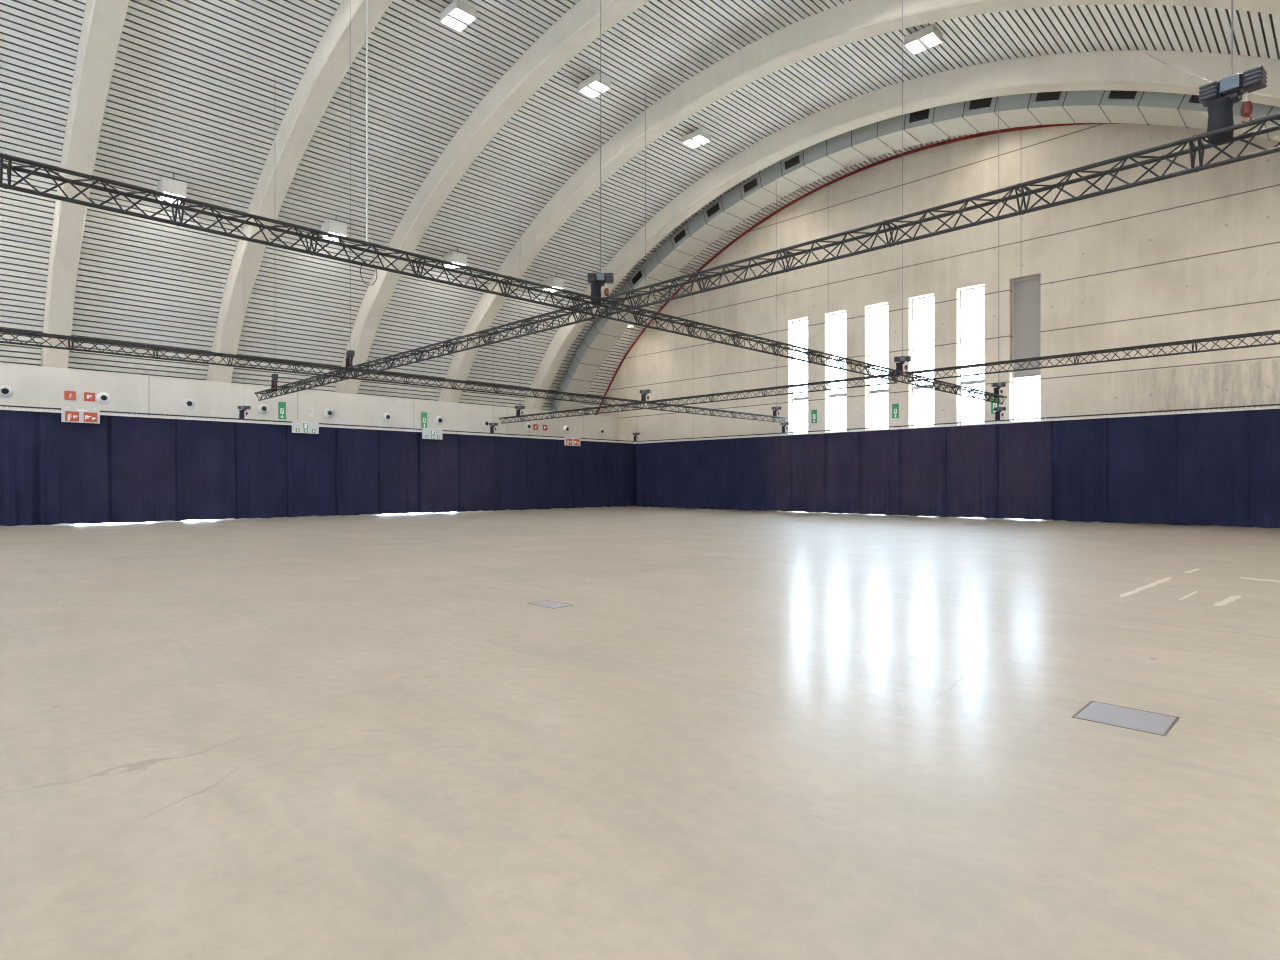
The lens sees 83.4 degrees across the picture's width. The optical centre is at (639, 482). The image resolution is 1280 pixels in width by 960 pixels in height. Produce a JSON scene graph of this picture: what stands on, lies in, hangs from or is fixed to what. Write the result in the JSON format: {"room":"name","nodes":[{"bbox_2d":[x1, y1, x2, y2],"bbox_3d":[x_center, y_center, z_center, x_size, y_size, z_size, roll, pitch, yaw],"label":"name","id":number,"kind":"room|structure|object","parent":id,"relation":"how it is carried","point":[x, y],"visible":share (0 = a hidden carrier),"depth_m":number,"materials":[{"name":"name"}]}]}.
{"room":"exhibition hall","nodes":[
{"label":"exhibition hall","id":0,"kind":"room"},
{"bbox_2d":[0,363,616,441],"bbox_3d":[-18.860,-1.410,32.368,46.900,5.820,3.300,0,0,-45],"label":"wall","id":1,"kind":"structure","parent":0,"point":[32,386],"depth_m":31.67,"materials":[{"name":"paint"}]},
{"bbox_2d":[0,385,12,397],"bbox_3d":[-22.917,-3.290,25.910,0.470,0.470,0.144,0,0,-45],"label":"air nozzle","id":2,"kind":"object","parent":1,"relation":"attached to","point":[6,391],"visible":1,"depth_m":25.90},
{"bbox_2d":[64,391,75,399],"bbox_3d":[-21.635,-3.300,27.259,0.340,0.340,0.023,0,0,-45],"label":"fire sign","id":3,"kind":"object","parent":1,"relation":"attached to","point":[68,395],"visible":1,"depth_m":27.25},
{"bbox_2d":[84,392,94,401],"bbox_3d":[-21.217,-3.300,27.675,0.340,0.340,0.023,0,0,-45],"label":"fire sign","id":4,"kind":"object","parent":1,"relation":"attached to","point":[88,396],"visible":1,"depth_m":27.67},
{"bbox_2d":[96,392,110,403],"bbox_3d":[-20.872,-3.290,27.945,0.470,0.470,0.144,0,0,-45],"label":"air nozzle","id":5,"kind":"object","parent":1,"relation":"attached to","point":[102,397],"visible":1,"depth_m":27.91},
{"bbox_2d":[182,398,194,408],"bbox_3d":[-18.826,-3.290,29.979,0.470,0.470,0.144,0,0,-45],"label":"air nozzle","id":6,"kind":"object","parent":1,"relation":"attached to","point":[188,403],"visible":1,"depth_m":29.93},
{"bbox_2d":[257,404,268,413],"bbox_3d":[-16.780,-3.290,32.013,0.470,0.470,0.144,0,0,-45],"label":"air nozzle","id":7,"kind":"object","parent":1,"relation":"attached to","point":[262,408],"visible":1,"depth_m":31.96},
{"bbox_2d":[278,402,285,419],"bbox_3d":[-16.253,-3.260,32.610,0.320,0.780,0.025,0,0,-45],"label":"exit sign","id":8,"kind":"object","parent":1,"relation":"attached to","point":[281,405],"visible":1,"depth_m":32.61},
{"bbox_2d":[324,408,333,417],"bbox_3d":[-14.734,-3.290,34.047,0.470,0.470,0.144,0,0,-45],"label":"air nozzle","id":9,"kind":"object","parent":1,"relation":"attached to","point":[328,413],"visible":1,"depth_m":34.00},
{"bbox_2d":[382,412,391,421],"bbox_3d":[-12.689,-3.290,36.082,0.470,0.470,0.144,0,0,-45],"label":"air nozzle","id":10,"kind":"object","parent":1,"relation":"attached to","point":[386,416],"visible":1,"depth_m":36.02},
{"bbox_2d":[421,412,426,427],"bbox_3d":[-11.282,-3.265,37.553,0.320,0.810,0.025,0,0,-45],"label":"exit sign","id":11,"kind":"object","parent":1,"relation":"attached to","point":[423,414],"visible":1,"depth_m":37.53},
{"bbox_2d":[0,506,1279,959],"bbox_3d":[-4.370,1.650,17.513,47.300,0.300,45.400,0,0,-45],"label":"floor","id":12,"kind":"structure","parent":0,"point":[743,734],"depth_m":4.27,"materials":[{"name":"concrete"}]},
{"bbox_2d":[528,600,573,608],"bbox_3d":[-1.103,1.504,8.831,0.310,0.013,0.520,0,0,-45],"label":"floor hatch","id":13,"kind":"object","parent":12,"relation":"in","point":[550,604],"visible":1,"depth_m":8.81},
{"bbox_2d":[1072,701,1179,735],"bbox_3d":[3.099,1.504,4.584,0.480,0.013,0.490,0,0,-45],"label":"floor hatch","id":14,"kind":"object","parent":12,"relation":"in","point":[1109,714],"visible":1,"depth_m":4.57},
{"bbox_2d":[1119,577,1170,596],"bbox_3d":[7.327,1.498,10.359,2.802,0.002,0.116,0,0,-43],"label":"tape strip","id":15,"kind":"object","parent":12,"relation":"on","point":[1136,590],"visible":1,"depth_m":10.24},
{"bbox_2d":[1214,596,1241,605],"bbox_3d":[7.450,1.498,9.101,1.204,0.002,0.126,0,0,-40],"label":"tape strip","id":16,"kind":"object","parent":12,"relation":"on","point":[1231,598],"visible":1,"depth_m":9.11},
{"bbox_2d":[1239,577,1279,581],"bbox_3d":[9.697,1.498,10.813,0.234,0.002,1.133,0,0,-24],"label":"tape strip","id":17,"kind":"object","parent":12,"relation":"on","point":[1239,577],"visible":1,"depth_m":11.08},
{"bbox_2d":[0,0,1279,414],"bbox_3d":[-4.335,-9.369,17.548,47.400,12.662,45.330,0,0,-45],"label":"ceiling","id":18,"kind":"structure","parent":0,"point":[201,92],"depth_m":26.88,"materials":[{"name":"paint"}]},
{"bbox_2d":[41,0,129,368],"bbox_3d":[-8.395,-8.956,13.512,0.750,12.788,44.448,0,0,-45],"label":"arch","id":19,"kind":"object","parent":18,"relation":"attached to","point":[103,20],"visible":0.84,"depth_m":23.18,"materials":[{"name":"concrete"}]},
{"bbox_2d":[156,173,186,203],"bbox_3d":[-16.969,-10.709,25.998,0.740,0.827,0.980,0,0,-45],"label":"floodlight","id":20,"kind":"object","parent":18,"relation":"hanging from","point":[165,185],"visible":0.76,"depth_m":25.69,"materials":[{"name":"white metal"}]},
{"bbox_2d":[238,406,250,418],"bbox_3d":[-15.971,-6.260,28.956,0.440,7.399,0.210,0,0,0],"label":"chain hoist","id":21,"kind":"object","parent":18,"relation":"hanging from","point":[244,408],"visible":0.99,"depth_m":28.88,"materials":[{"name":"black metal"}]},
{"bbox_2d":[0,405,634,441],"bbox_3d":[-12.609,-2.545,32.308,34.680,0.051,0.051,0,0,-45],"label":"rail","id":22,"kind":"object","parent":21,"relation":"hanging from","point":[0,405],"visible":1,"depth_m":29.56,"materials":[{"name":"metal"}]},
{"bbox_2d":[0,406,38,525],"bbox_3d":[-21.183,-0.533,23.838,0.256,3.992,2.282,0,0,42],"label":"drape","id":23,"kind":"object","parent":22,"relation":"hanging from","point":[18,427],"visible":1,"depth_m":24.12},
{"bbox_2d":[38,409,111,524],"bbox_3d":[-19.777,-0.532,25.291,2.180,3.998,0.288,0,0,-45],"label":"drape","id":24,"kind":"object","parent":22,"relation":"hanging from","point":[74,458],"visible":0.98,"depth_m":25.10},
{"bbox_2d":[61,406,99,423],"bbox_3d":[-19.609,-2.353,25.151,1.060,0.535,0.388,0,0,-45],"label":"hanging sign","id":25,"kind":"object","parent":22,"relation":"hanging from","point":[68,414],"visible":1,"depth_m":25.01,"materials":[{"name":"white plastic"}]},
{"bbox_2d":[110,413,180,522],"bbox_3d":[-18.359,-0.525,26.716,2.240,4.013,0.269,0,0,-45],"label":"drape","id":26,"kind":"object","parent":22,"relation":"hanging from","point":[143,488],"visible":1,"depth_m":26.54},
{"bbox_2d":[176,416,235,519],"bbox_3d":[-16.891,-0.536,28.146,2.260,3.991,0.270,0,0,-45],"label":"drape","id":27,"kind":"object","parent":22,"relation":"hanging from","point":[205,448],"visible":1,"depth_m":27.99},
{"bbox_2d":[235,420,287,518],"bbox_3d":[-15.449,-0.527,29.543,0.255,3.999,2.160,0,0,42],"label":"drape","id":28,"kind":"object","parent":22,"relation":"hanging from","point":[261,447],"visible":1,"depth_m":29.39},
{"bbox_2d":[292,420,318,433],"bbox_3d":[-14.256,-2.353,30.475,1.080,0.535,0.387,0,0,-45],"label":"hanging sign","id":29,"kind":"object","parent":22,"relation":"hanging from","point":[297,427],"visible":1,"depth_m":30.33,"materials":[{"name":"white plastic"}]},
{"bbox_2d":[287,423,336,516],"bbox_3d":[-14.014,-0.534,30.951,0.254,3.992,2.279,0,0,42],"label":"drape","id":30,"kind":"object","parent":22,"relation":"hanging from","point":[311,458],"visible":0.95,"depth_m":30.81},
{"bbox_2d":[336,425,379,515],"bbox_3d":[-12.630,-0.529,32.392,2.131,4.005,0.283,0,0,-45],"label":"drape","id":31,"kind":"object","parent":22,"relation":"hanging from","point":[357,449],"visible":1,"depth_m":32.23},
{"bbox_2d":[379,428,419,513],"bbox_3d":[-11.252,-0.536,33.792,2.201,3.990,0.262,0,0,-45],"label":"drape","id":32,"kind":"object","parent":22,"relation":"hanging from","point":[398,449],"visible":1,"depth_m":33.60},
{"bbox_2d":[422,428,441,439],"bbox_3d":[-10.087,-2.353,34.621,1.040,0.535,0.387,0,0,-45],"label":"hanging sign","id":33,"kind":"object","parent":22,"relation":"hanging from","point":[426,433],"visible":1,"depth_m":34.46,"materials":[{"name":"white plastic"}]},
{"bbox_2d":[418,430,459,512],"bbox_3d":[-9.771,-0.525,35.247,2.350,4.012,0.296,0,0,-45],"label":"drape","id":34,"kind":"object","parent":22,"relation":"hanging from","point":[438,483],"visible":0.97,"depth_m":35.07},
{"bbox_2d":[459,432,495,511],"bbox_3d":[-8.254,-0.527,36.748,2.320,4.003,0.277,0,0,-45],"label":"drape","id":35,"kind":"object","parent":22,"relation":"hanging from","point":[476,451],"visible":1,"depth_m":36.56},
{"bbox_2d":[495,434,526,510],"bbox_3d":[-6.813,-0.526,38.206,2.181,4.009,0.261,0,0,-45],"label":"drape","id":36,"kind":"object","parent":22,"relation":"hanging from","point":[510,451],"visible":1,"depth_m":38.03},
{"bbox_2d":[526,436,558,508],"bbox_3d":[-5.343,-0.529,39.658,2.350,4.005,0.280,0,0,-45],"label":"drape","id":37,"kind":"object","parent":22,"relation":"hanging from","point":[541,453],"visible":1,"depth_m":39.47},
{"bbox_2d":[557,438,583,508],"bbox_3d":[-3.926,-0.525,41.068,2.051,4.012,0.273,0,0,-45],"label":"drape","id":38,"kind":"object","parent":22,"relation":"hanging from","point":[569,458],"visible":0.95,"depth_m":40.92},
{"bbox_2d":[564,436,579,445],"bbox_3d":[-3.932,-2.353,40.741,1.120,0.535,0.388,0,0,-45],"label":"hanging sign","id":39,"kind":"object","parent":22,"relation":"hanging from","point":[570,441],"visible":1,"depth_m":40.57,"materials":[{"name":"white plastic"}]},
{"bbox_2d":[583,439,608,506],"bbox_3d":[-2.520,-0.534,42.393,0.279,3.989,2.216,0,0,41],"label":"drape","id":40,"kind":"object","parent":22,"relation":"hanging from","point":[595,453],"visible":1,"depth_m":42.24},
{"bbox_2d":[608,441,633,506],"bbox_3d":[-1.114,-0.530,43.850,2.260,4.003,0.273,0,0,-45],"label":"drape","id":41,"kind":"object","parent":22,"relation":"hanging from","point":[621,459],"visible":1,"depth_m":43.73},
{"bbox_2d":[271,374,277,390],"bbox_3d":[-12.104,-8.266,23.788,0.209,10.452,0.440,0,0,-28],"label":"chain hoist","id":42,"kind":"object","parent":18,"relation":"hanging from","point":[274,376],"visible":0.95,"depth_m":23.75,"materials":[{"name":"black metal"}]},
{"bbox_2d":[206,0,392,382],"bbox_3d":[-4.317,-8.956,17.566,0.750,12.788,44.448,0,0,-45],"label":"arch","id":43,"kind":"object","parent":18,"relation":"attached to","point":[344,36],"visible":0.84,"depth_m":25.69,"materials":[{"name":"concrete"}]},
{"bbox_2d":[320,215,346,241],"bbox_3d":[-12.856,-10.709,30.088,0.740,0.827,0.980,0,0,-45],"label":"floodlight","id":44,"kind":"object","parent":18,"relation":"hanging from","point":[330,226],"visible":0.8,"depth_m":29.79,"materials":[{"name":"white metal"}]},
{"bbox_2d":[345,350,354,370],"bbox_3d":[-7.909,-9.050,19.569,0.209,12.020,0.440,0,0,-28],"label":"chain hoist","id":45,"kind":"object","parent":18,"relation":"hanging from","point":[349,353],"visible":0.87,"depth_m":19.48,"materials":[{"name":"black metal"}]},
{"bbox_2d":[366,0,367,246],"bbox_3d":[-3.580,-8.848,9.415,0.021,11.524,0.021,0,0,-45],"label":"cable","id":46,"kind":"object","parent":18,"relation":"hanging from","point":[366,0],"visible":1,"depth_m":9.41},
{"bbox_2d":[0,328,787,422],"bbox_3d":[-4.461,-2.968,22.994,32.100,0.291,0.325,0,0,-45],"label":"lighting truss","id":47,"kind":"object","parent":18,"relation":"hanging from","point":[3,330],"visible":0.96,"depth_m":18.97,"materials":[{"name":"metal"}]},
{"bbox_2d":[442,247,466,267],"bbox_3d":[-8.814,-10.709,34.107,0.740,0.827,0.980,0,0,-45],"label":"floodlight","id":48,"kind":"object","parent":18,"relation":"hanging from","point":[454,257],"visible":0.81,"depth_m":33.80,"materials":[{"name":"white metal"}]},
{"bbox_2d":[440,0,476,31],"bbox_3d":[-5.735,-14.793,22.643,0.740,0.424,0.980,0,0,-45],"label":"floodlight","id":49,"kind":"object","parent":18,"relation":"hanging from","point":[457,15],"visible":1,"depth_m":22.52,"materials":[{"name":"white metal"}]},
{"bbox_2d":[335,0,650,393],"bbox_3d":[-0.240,-8.956,21.620,0.750,12.788,44.448,0,0,-45],"label":"arch","id":50,"kind":"object","parent":18,"relation":"attached to","point":[579,26],"visible":0.84,"depth_m":27.35,"materials":[{"name":"concrete"}]},
{"bbox_2d":[515,406,524,416],"bbox_3d":[-5.599,-7.758,33.487,0.440,9.435,0.210,0,0,0],"label":"chain hoist","id":51,"kind":"object","parent":18,"relation":"hanging from","point":[516,407],"visible":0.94,"depth_m":33.41,"materials":[{"name":"black metal"}]},
{"bbox_2d":[542,273,563,291],"bbox_3d":[-4.631,-10.709,38.268,0.740,0.827,0.980,0,0,-45],"label":"floodlight","id":52,"kind":"object","parent":18,"relation":"hanging from","point":[556,282],"visible":0.8,"depth_m":37.95,"materials":[{"name":"white metal"}]},
{"bbox_2d":[578,73,610,97],"bbox_3d":[-1.693,-14.793,26.663,0.740,0.424,0.980,0,0,-45],"label":"floodlight","id":53,"kind":"object","parent":18,"relation":"hanging from","point":[590,86],"visible":0.94,"depth_m":26.54,"materials":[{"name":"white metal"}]},
{"bbox_2d":[588,0,613,305],"bbox_3d":[-0.673,-8.826,12.296,0.440,11.572,0.210,0,0,0],"label":"chain hoist","id":54,"kind":"object","parent":18,"relation":"hanging from","point":[597,280],"visible":0.89,"depth_m":12.25,"materials":[{"name":"black metal"}]},
{"bbox_2d":[633,433,639,440],"bbox_3d":[-0.235,-6.278,44.540,0.440,7.436,0.210,0,0,34],"label":"chain hoist","id":55,"kind":"object","parent":18,"relation":"hanging from","point":[634,434],"visible":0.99,"depth_m":44.49,"materials":[{"name":"black metal"}]},
{"bbox_2d":[636,404,1279,441],"bbox_3d":[11.547,-2.545,32.778,0.051,0.051,33.400,0,0,-45],"label":"rail","id":56,"kind":"object","parent":55,"relation":"hanging from","point":[1266,404],"visible":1,"depth_m":29.27,"materials":[{"name":"metal"}]},
{"bbox_2d":[633,441,656,506],"bbox_3d":[0.354,-0.519,44.141,0.273,4.024,2.300,0,0,-45],"label":"drape","id":57,"kind":"object","parent":56,"relation":"hanging from","point":[644,453],"visible":0.95,"depth_m":44.05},
{"bbox_2d":[656,440,679,507],"bbox_3d":[1.726,-0.513,42.700,2.084,4.022,0.250,0,0,41],"label":"drape","id":58,"kind":"object","parent":56,"relation":"hanging from","point":[668,452],"visible":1,"depth_m":42.67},
{"bbox_2d":[679,438,708,508],"bbox_3d":[3.095,-0.511,41.410,0.272,4.034,2.101,0,0,-45],"label":"drape","id":59,"kind":"object","parent":56,"relation":"hanging from","point":[692,452],"visible":1,"depth_m":41.37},
{"bbox_2d":[704,437,730,508],"bbox_3d":[4.415,-0.516,40.092,0.272,4.020,2.031,0,0,-45],"label":"drape","id":60,"kind":"object","parent":56,"relation":"hanging from","point":[717,450],"visible":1,"depth_m":40.06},
{"bbox_2d":[729,435,757,509],"bbox_3d":[5.701,-0.515,38.784,0.253,4.031,2.042,0,0,-45],"label":"drape","id":61,"kind":"object","parent":56,"relation":"hanging from","point":[743,450],"visible":0.98,"depth_m":38.76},
{"bbox_2d":[757,433,789,510],"bbox_3d":[7.049,-0.522,37.423,0.243,4.018,2.191,0,0,-45],"label":"drape","id":62,"kind":"object","parent":56,"relation":"hanging from","point":[773,450],"visible":1,"depth_m":37.38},
{"bbox_2d":[789,432,825,512],"bbox_3d":[8.460,-0.518,35.998,0.267,4.027,2.220,0,0,-45],"label":"drape","id":63,"kind":"object","parent":56,"relation":"hanging from","point":[807,450],"visible":1,"depth_m":35.97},
{"bbox_2d":[824,429,860,513],"bbox_3d":[9.844,-0.511,34.610,0.303,4.036,2.101,0,0,-45],"label":"drape","id":64,"kind":"object","parent":56,"relation":"hanging from","point":[842,448],"visible":1,"depth_m":34.58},
{"bbox_2d":[859,427,899,514],"bbox_3d":[11.171,-0.512,33.216,2.155,4.036,0.270,0,0,41],"label":"drape","id":65,"kind":"object","parent":56,"relation":"hanging from","point":[880,448],"visible":1,"depth_m":33.19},
{"bbox_2d":[899,425,948,516],"bbox_3d":[12.581,-0.507,31.794,2.278,4.036,0.253,0,0,43],"label":"drape","id":66,"kind":"object","parent":56,"relation":"hanging from","point":[922,449],"visible":1,"depth_m":31.76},
{"bbox_2d":[945,422,1003,518],"bbox_3d":[14.085,-0.519,30.331,0.285,4.025,2.330,0,0,-45],"label":"drape","id":67,"kind":"object","parent":56,"relation":"hanging from","point":[971,449],"visible":1,"depth_m":30.28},
{"bbox_2d":[997,418,1052,519],"bbox_3d":[15.535,-0.521,28.828,2.250,4.017,0.257,0,0,42],"label":"drape","id":68,"kind":"object","parent":56,"relation":"hanging from","point":[1025,448],"visible":1,"depth_m":28.80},
{"bbox_2d":[1052,415,1107,521],"bbox_3d":[16.934,-0.510,27.481,0.245,4.031,2.051,0,0,-45],"label":"drape","id":69,"kind":"object","parent":56,"relation":"hanging from","point":[1080,445],"visible":0.99,"depth_m":27.46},
{"bbox_2d":[1107,411,1177,524],"bbox_3d":[18.287,-0.517,26.042,2.301,4.029,0.247,0,0,42],"label":"drape","id":70,"kind":"object","parent":56,"relation":"hanging from","point":[1142,449],"visible":1,"depth_m":26.01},
{"bbox_2d":[1176,407,1250,526],"bbox_3d":[19.724,-0.518,24.606,2.186,4.025,0.279,0,0,41],"label":"drape","id":71,"kind":"object","parent":56,"relation":"hanging from","point":[1213,447],"visible":1,"depth_m":24.59,"materials":[{"name":"fabric"}]},
{"bbox_2d":[1249,406,1279,527],"bbox_3d":[21.147,-0.511,23.182,2.273,4.032,0.268,0,0,42],"label":"drape","id":72,"kind":"object","parent":56,"relation":"hanging from","point":[1264,466],"visible":1,"depth_m":23.67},
{"bbox_2d":[640,91,650,403],"bbox_3d":[0.214,-9.050,27.639,0.440,12.020,0.209,0,0,28],"label":"chain hoist","id":73,"kind":"object","parent":18,"relation":"hanging from","point":[645,391],"visible":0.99,"depth_m":27.65,"materials":[{"name":"black metal"}]},
{"bbox_2d":[682,129,710,148],"bbox_3d":[2.419,-14.793,30.753,0.740,0.424,0.980,0,0,-45],"label":"floodlight","id":74,"kind":"object","parent":18,"relation":"hanging from","point":[699,137],"visible":1,"depth_m":30.60,"materials":[{"name":"white metal"}]},
{"bbox_2d":[254,112,1279,400],"bbox_3d":[-2.859,-2.968,14.504,0.325,0.291,29.400,0,0,-45],"label":"lighting truss","id":75,"kind":"object","parent":18,"relation":"hanging from","point":[1192,149],"visible":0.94,"depth_m":8.61,"materials":[{"name":"metal"}]},
{"bbox_2d":[771,182,780,417],"bbox_3d":[6.423,-9.050,33.807,0.440,12.020,0.210,0,0,0],"label":"chain hoist","id":76,"kind":"object","parent":18,"relation":"hanging from","point":[776,408],"visible":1,"depth_m":33.82,"materials":[{"name":"black metal"}]},
{"bbox_2d":[438,0,1279,402],"bbox_3d":[3.837,-8.956,25.675,0.750,12.788,44.448,0,0,-45],"label":"arch","id":77,"kind":"object","parent":18,"relation":"attached to","point":[852,21],"visible":0.91,"depth_m":25.68,"materials":[{"name":"concrete"}]},
{"bbox_2d":[499,330,1279,423],"bbox_3d":[4.485,-2.968,23.357,0.325,0.291,31.600,0,0,-45],"label":"lighting truss","id":78,"kind":"object","parent":18,"relation":"hanging from","point":[1264,333],"visible":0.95,"depth_m":19.03,"materials":[{"name":"metal"}]},
{"bbox_2d":[523,50,1279,409],"bbox_3d":[7.914,-8.956,29.730,0.750,12.788,44.448,0,0,-45],"label":"arch","id":79,"kind":"object","parent":18,"relation":"attached to","point":[1122,70],"visible":0.79,"depth_m":26.30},
{"bbox_2d":[1146,53,1213,81],"bbox_3d":[10.243,-8.290,14.086,0.012,9.470,18.378,0,0,33],"label":"cable","id":80,"kind":"object","parent":79,"relation":"hanging from","point":[1146,53],"visible":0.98,"depth_m":9.16,"materials":[{"name":"metal"}]},
{"bbox_2d":[894,0,910,375],"bbox_3d":[7.443,-8.826,20.370,0.440,11.572,0.210,0,0,17],"label":"chain hoist","id":81,"kind":"object","parent":18,"relation":"hanging from","point":[901,360],"visible":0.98,"depth_m":20.37,"materials":[{"name":"black metal"}]},
{"bbox_2d":[904,24,942,54],"bbox_3d":[9.329,-14.668,23.662,0.740,0.432,0.980,0,0,-45],"label":"floodlight","id":82,"kind":"object","parent":18,"relation":"hanging from","point":[930,36],"visible":1,"depth_m":23.54,"materials":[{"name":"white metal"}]},
{"bbox_2d":[992,96,1005,397],"bbox_3d":[12.869,-8.826,25.765,0.442,11.572,0.210,0,0,10],"label":"chain hoist","id":83,"kind":"object","parent":18,"relation":"hanging from","point":[998,385],"visible":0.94,"depth_m":25.77,"materials":[{"name":"metal"}]},
{"bbox_2d":[0,153,1006,404],"bbox_3d":[2.270,-2.968,15.232,30.700,0.291,0.325,0,0,-45],"label":"lighting truss","id":84,"kind":"object","parent":83,"relation":"hanging from","point":[8,166],"visible":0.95,"depth_m":9.57,"materials":[{"name":"metal"}]},
{"bbox_2d":[994,407,1005,419],"bbox_3d":[14.787,-8.723,29.507,0.440,12.326,0.209,0,0,22],"label":"chain hoist","id":85,"kind":"object","parent":18,"relation":"hanging from","point":[998,410],"visible":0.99,"depth_m":29.45,"materials":[{"name":"black metal"}]},
{"bbox_2d":[1199,0,1266,144],"bbox_3d":[5.236,-7.053,6.350,0.210,8.027,0.440,0,0,-39],"label":"chain hoist","id":86,"kind":"object","parent":18,"relation":"hanging from","point":[1219,98],"visible":0.9,"depth_m":6.32,"materials":[{"name":"metal"}]},
{"bbox_2d":[598,124,1279,442],"bbox_3d":[12.187,-6.974,33.978,0.600,16.948,44.200,0,0,-45],"label":"wall","id":87,"kind":"structure","parent":0,"point":[1191,256],"depth_m":30.18,"materials":[{"name":"concrete"}]},
{"bbox_2d":[792,319,807,433],"bbox_3d":[8.538,-3.530,37.796,0.090,10.060,1.180,0,0,-45],"label":"window","id":88,"kind":"structure","parent":87,"relation":"in","point":[793,322],"depth_m":38.18,"materials":[{"name":"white glass"}]},
{"bbox_2d":[811,410,816,422],"bbox_3d":[8.930,-3.385,36.804,0.025,0.690,0.320,0,0,-45],"label":"exit sign","id":89,"kind":"object","parent":87,"relation":"attached to","point":[813,412],"visible":1,"depth_m":36.81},
{"bbox_2d":[829,312,845,431],"bbox_3d":[10.079,-3.530,36.247,0.090,10.060,1.180,0,0,-45],"label":"window","id":90,"kind":"structure","parent":87,"relation":"in","point":[830,315],"depth_m":36.62,"materials":[{"name":"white glass"}]},
{"bbox_2d":[596,123,1128,414],"bbox_3d":[11.955,-9.172,33.748,0.047,12.356,44.448,0,0,-45],"label":"trim","id":91,"kind":"structure","parent":87,"relation":"attached to","point":[1048,125],"depth_m":35.13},
{"bbox_2d":[869,304,887,427],"bbox_3d":[11.619,-3.530,34.697,0.090,10.060,1.180,0,0,-45],"label":"window","id":92,"kind":"structure","parent":87,"relation":"in","point":[880,390],"depth_m":35.02,"materials":[{"name":"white glass"}]},
{"bbox_2d":[892,403,898,417],"bbox_3d":[11.997,-3.360,33.719,0.025,0.680,0.320,0,0,-45],"label":"exit sign","id":93,"kind":"object","parent":87,"relation":"attached to","point":[895,407],"visible":1,"depth_m":33.71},
{"bbox_2d":[549,90,1279,412],"bbox_3d":[9.440,-9.378,31.691,1.780,11.764,42.331,0,0,-45],"label":"arched beam","id":94,"kind":"structure","parent":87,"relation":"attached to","point":[808,165],"depth_m":30.67,"materials":[{"name":"paint"}]},
{"bbox_2d":[632,271,641,283],"bbox_3d":[-0.160,-11.442,40.133,0.030,0.741,0.898,0,0,-45],"label":"vent grille","id":95,"kind":"object","parent":94,"relation":"attached to","point":[637,276],"depth_m":40.11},
{"bbox_2d":[674,230,685,242],"bbox_3d":[2.114,-12.968,37.845,0.030,0.667,0.896,0,0,-45],"label":"vent grille","id":96,"kind":"object","parent":94,"relation":"attached to","point":[680,236],"depth_m":37.83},
{"bbox_2d":[707,203,719,216],"bbox_3d":[3.701,-13.742,36.249,0.030,0.611,0.885,0,0,-45],"label":"vent grille","id":97,"kind":"object","parent":94,"relation":"attached to","point":[713,210],"depth_m":36.22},
{"bbox_2d":[743,178,756,192],"bbox_3d":[5.331,-14.313,34.611,0.030,0.551,0.868,0,0,-45],"label":"vent grille","id":98,"kind":"object","parent":94,"relation":"attached to","point":[750,185],"depth_m":34.61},
{"bbox_2d":[785,155,799,169],"bbox_3d":[6.989,-14.677,32.943,0.030,0.485,0.844,0,0,-45],"label":"vent grille","id":99,"kind":"object","parent":94,"relation":"attached to","point":[792,162],"depth_m":32.92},
{"bbox_2d":[909,109,928,122],"bbox_3d":[11.182,-14.668,28.727,0.030,0.488,0.845,0,0,-45],"label":"vent grille","id":100,"kind":"object","parent":94,"relation":"attached to","point":[921,116],"depth_m":28.71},
{"bbox_2d":[969,97,991,109],"bbox_3d":[12.840,-14.296,27.060,0.030,0.553,0.869,0,0,-45],"label":"vent grille","id":101,"kind":"object","parent":94,"relation":"attached to","point":[985,103],"depth_m":27.03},
{"bbox_2d":[1035,91,1060,101],"bbox_3d":[14.468,-13.718,25.423,0.030,0.614,0.886,0,0,-45],"label":"vent grille","id":102,"kind":"object","parent":94,"relation":"attached to","point":[1041,96],"depth_m":25.43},
{"bbox_2d":[1108,90,1136,98],"bbox_3d":[16.053,-12.937,23.828,0.030,0.669,0.896,0,0,-45],"label":"vent grille","id":103,"kind":"object","parent":94,"relation":"attached to","point":[1112,94],"depth_m":23.86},
{"bbox_2d":[1189,95,1200,103],"bbox_3d":[17.584,-11.960,22.289,0.030,0.720,0.899,0,0,-45],"label":"vent grille","id":104,"kind":"object","parent":94,"relation":"attached to","point":[1193,99],"depth_m":22.50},
{"bbox_2d":[912,295,933,426],"bbox_3d":[13.160,-3.530,33.148,0.090,10.060,1.180,0,0,-45],"label":"window","id":105,"kind":"structure","parent":87,"relation":"in","point":[913,300],"depth_m":33.52,"materials":[{"name":"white glass"}]},
{"bbox_2d":[960,286,984,423],"bbox_3d":[14.701,-3.530,31.599,0.090,10.060,1.180,0,0,-45],"label":"window","id":106,"kind":"structure","parent":87,"relation":"in","point":[961,291],"depth_m":31.98,"materials":[{"name":"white glass"}]},
{"bbox_2d":[991,398,998,413],"bbox_3d":[15.121,-3.275,30.578,0.025,0.690,0.320,0,0,-45],"label":"exit sign","id":107,"kind":"object","parent":87,"relation":"attached to","point":[993,405],"visible":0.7,"depth_m":30.62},
{"bbox_2d":[1013,275,1040,420],"bbox_3d":[16.241,-3.530,30.049,0.090,10.060,1.180,0,0,-45],"label":"window","id":108,"kind":"structure","parent":87,"relation":"in","point":[1026,291],"depth_m":30.07,"materials":[{"name":"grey glass"}]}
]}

